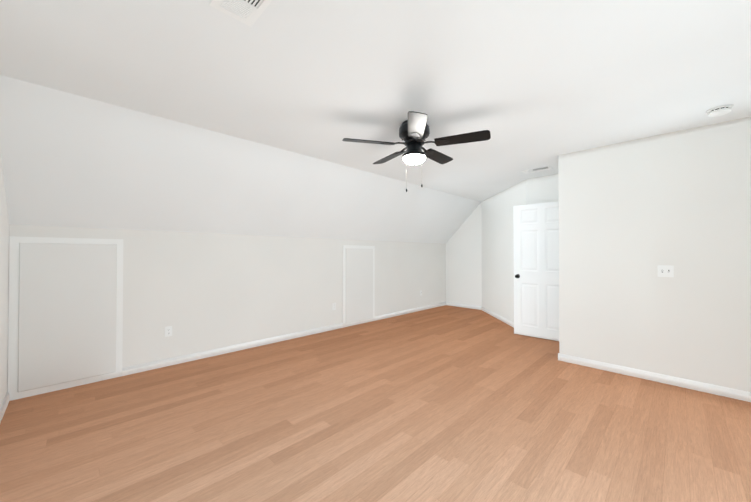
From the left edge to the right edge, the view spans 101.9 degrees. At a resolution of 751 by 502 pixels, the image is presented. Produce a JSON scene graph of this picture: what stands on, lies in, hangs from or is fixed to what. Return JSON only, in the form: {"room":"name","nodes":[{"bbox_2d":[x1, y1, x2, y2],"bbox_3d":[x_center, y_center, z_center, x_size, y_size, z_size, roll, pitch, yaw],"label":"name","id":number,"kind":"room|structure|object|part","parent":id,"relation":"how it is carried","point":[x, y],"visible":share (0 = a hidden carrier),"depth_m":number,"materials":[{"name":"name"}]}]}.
{"room":"empty attic room","nodes":[
{"label":"empty attic room","id":0,"kind":"room"},
{"bbox_2d":[0,153,8,405],"bbox_3d":[-1.403,0.050,0.862,5.075,2.470,0.001,-1,-1,45],"label":"wall","id":1,"kind":"structure","parent":0,"point":[4,255],"depth_m":2.46,"materials":[{"name":"paint"}]},
{"bbox_2d":[0,392,9,422],"bbox_3d":[-1.398,1.244,0.856,5.075,0.083,0.014,-1,-1,45],"label":"baseboard","id":2,"kind":"structure","parent":1,"relation":"attached to","point":[6,400],"depth_m":2.46,"materials":[{"name":"paint"}]},
{"bbox_2d":[7,224,445,390],"bbox_3d":[-0.721,0.553,5.131,0.001,1.546,7.010,-1,-1,45],"label":"wall","id":3,"kind":"structure","parent":0,"point":[199,292],"depth_m":4.01,"materials":[{"name":"paint"}]},
{"bbox_2d":[165,326,171,336],"bbox_3d":[-2.364,0.918,3.476,0.008,0.115,0.070,-1,-1,45],"label":"electrical outlet","id":4,"kind":"object","parent":3,"relation":"attached to","point":[168,330],"visible":1,"depth_m":3.47,"materials":[{"name":"white plastic"}]},
{"bbox_2d":[122,323,342,375],"bbox_3d":[-1.607,1.276,4.227,0.014,0.083,2.950,-1,-1,45],"label":"baseboard","id":5,"kind":"structure","parent":3,"relation":"attached to","point":[134,369],"depth_m":3.85,"materials":[{"name":"paint"}]},
{"bbox_2d":[375,302,445,320],"bbox_3d":[0.870,1.300,6.707,0.014,0.083,2.520,-1,-1,45],"label":"baseboard","id":6,"kind":"structure","parent":3,"relation":"attached to","point":[379,317],"depth_m":6.54,"materials":[{"name":"paint"}]},
{"bbox_2d":[0,75,480,243],"bbox_3d":[-0.352,-0.678,4.845,0.947,0.936,7.510,-1,-1,45],"label":"ceiling","id":7,"kind":"structure","parent":0,"point":[70,160],"depth_m":3.12,"materials":[{"name":"paint"}]},
{"bbox_2d":[0,305,750,501],"bbox_3d":[1.145,1.360,3.401,5.675,0.100,7.810,-1,-1,45],"label":"floor","id":8,"kind":"structure","parent":0,"point":[446,403],"depth_m":2.21,"materials":[{"name":"brown wood"}]},
{"bbox_2d":[558,353,750,401],"bbox_3d":[2.885,1.264,2.975,1.948,0.083,0.014,-1,-1,45],"label":"baseboard","id":9,"kind":"structure","parent":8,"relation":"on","point":[692,385],"depth_m":3.01,"materials":[{"name":"paint"}]},
{"bbox_2d":[0,0,750,201],"bbox_3d":[1.514,-1.164,2.985,4.330,0.001,7.510,-1,-1,45],"label":"ceiling","id":10,"kind":"structure","parent":0,"point":[530,84],"depth_m":1.98,"materials":[{"name":"paint"}]},
{"bbox_2d":[209,0,271,26],"bbox_3d":[-0.595,-1.175,1.396,0.360,0.009,0.200,-1,-1,45],"label":"ceiling vent","id":11,"kind":"object","parent":10,"relation":"in","point":[248,12],"visible":1,"depth_m":1.47,"materials":[{"name":"white plastic"}]},
{"bbox_2d":[342,111,490,191],"bbox_3d":[0.374,-0.853,2.825,1.269,0.626,1.237,-1,-1,45],"label":"ceiling fan","id":12,"kind":"object","parent":10,"relation":"hanging from","point":[414,130],"visible":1,"depth_m":2.70,"materials":[{"name":"black metal"}]},
{"bbox_3d":[0.355,-0.826,2.790,0.206,0.060,0.206,-1,-1,45],"label":"lamp shade","id":13,"kind":"part","parent":12,"relation":"part of","materials":[{"name":"white glass"}]},
{"bbox_2d":[521,166,552,173],"bbox_3d":[2.284,-1.147,4.315,0.360,0.009,0.200,-1,-1,45],"label":"ceiling vent","id":14,"kind":"object","parent":10,"relation":"in","point":[537,169],"visible":1,"depth_m":4.29,"materials":[{"name":"white plastic"}]},
{"bbox_2d":[706,105,732,116],"bbox_3d":[2.831,-1.147,2.506,0.148,0.042,0.148,-1,-1,45],"label":"smoke detector","id":15,"kind":"object","parent":10,"relation":"attached to","point":[719,111],"visible":1,"depth_m":2.48,"materials":[{"name":"white plastic"}]},
{"bbox_2d":[446,202,481,305],"bbox_3d":[2.090,0.112,7.281,0.945,2.470,0.001,-1,-1,45],"label":"wall","id":16,"kind":"structure","parent":0,"point":[464,264],"depth_m":7.21,"materials":[{"name":"paint"}]},
{"bbox_2d":[446,302,513,327],"bbox_3d":[2.097,1.295,6.212,2.381,0.083,1.494,-1,-1,45],"label":"baseboard","id":17,"kind":"structure","parent":16,"relation":"attached to","point":[491,313],"depth_m":6.74,"materials":[{"name":"paint"}]},
{"bbox_2d":[482,179,525,321],"bbox_3d":[2.414,0.099,5.897,1.470,2.470,1.500,-1,-1,45],"label":"wall","id":18,"kind":"structure","parent":0,"point":[497,257],"depth_m":5.88,"materials":[{"name":"white paint"}]},
{"bbox_2d":[526,174,558,204],"bbox_3d":[3.062,0.082,4.190,1.860,2.470,0.001,-1,-1,45],"label":"wall","id":19,"kind":"structure","parent":0,"point":[544,189],"depth_m":4.69,"materials":[{"name":"white paint"}]},
{"bbox_2d":[558,116,750,391],"bbox_3d":[2.948,0.071,3.018,1.964,2.470,0.120,-1,-1,45],"label":"wall","id":20,"kind":"structure","parent":0,"point":[633,214],"depth_m":3.03,"materials":[{"name":"paint"}]},
{"bbox_2d":[657,265,673,276],"bbox_3d":[2.862,0.200,3.003,0.116,0.115,0.020,-1,-1,45],"label":"switch plate","id":21,"kind":"object","parent":20,"relation":"attached to","point":[665,270],"visible":1,"depth_m":3.01,"materials":[{"name":"white plastic"}]},
{"bbox_3d":[2.616,0.080,3.990,0.120,2.470,0.913,-1,-1,45],"label":"wall","id":22,"kind":"structure","parent":0,"visible":0},
{"bbox_2d":[513,201,558,340],"bbox_3d":[2.507,0.294,4.579,0.811,2.030,0.171,-1,-1,43],"label":"door","id":23,"kind":"structure","parent":22,"relation":"in","point":[536,270],"depth_m":4.62,"materials":[{"name":"paint"}]}
]}

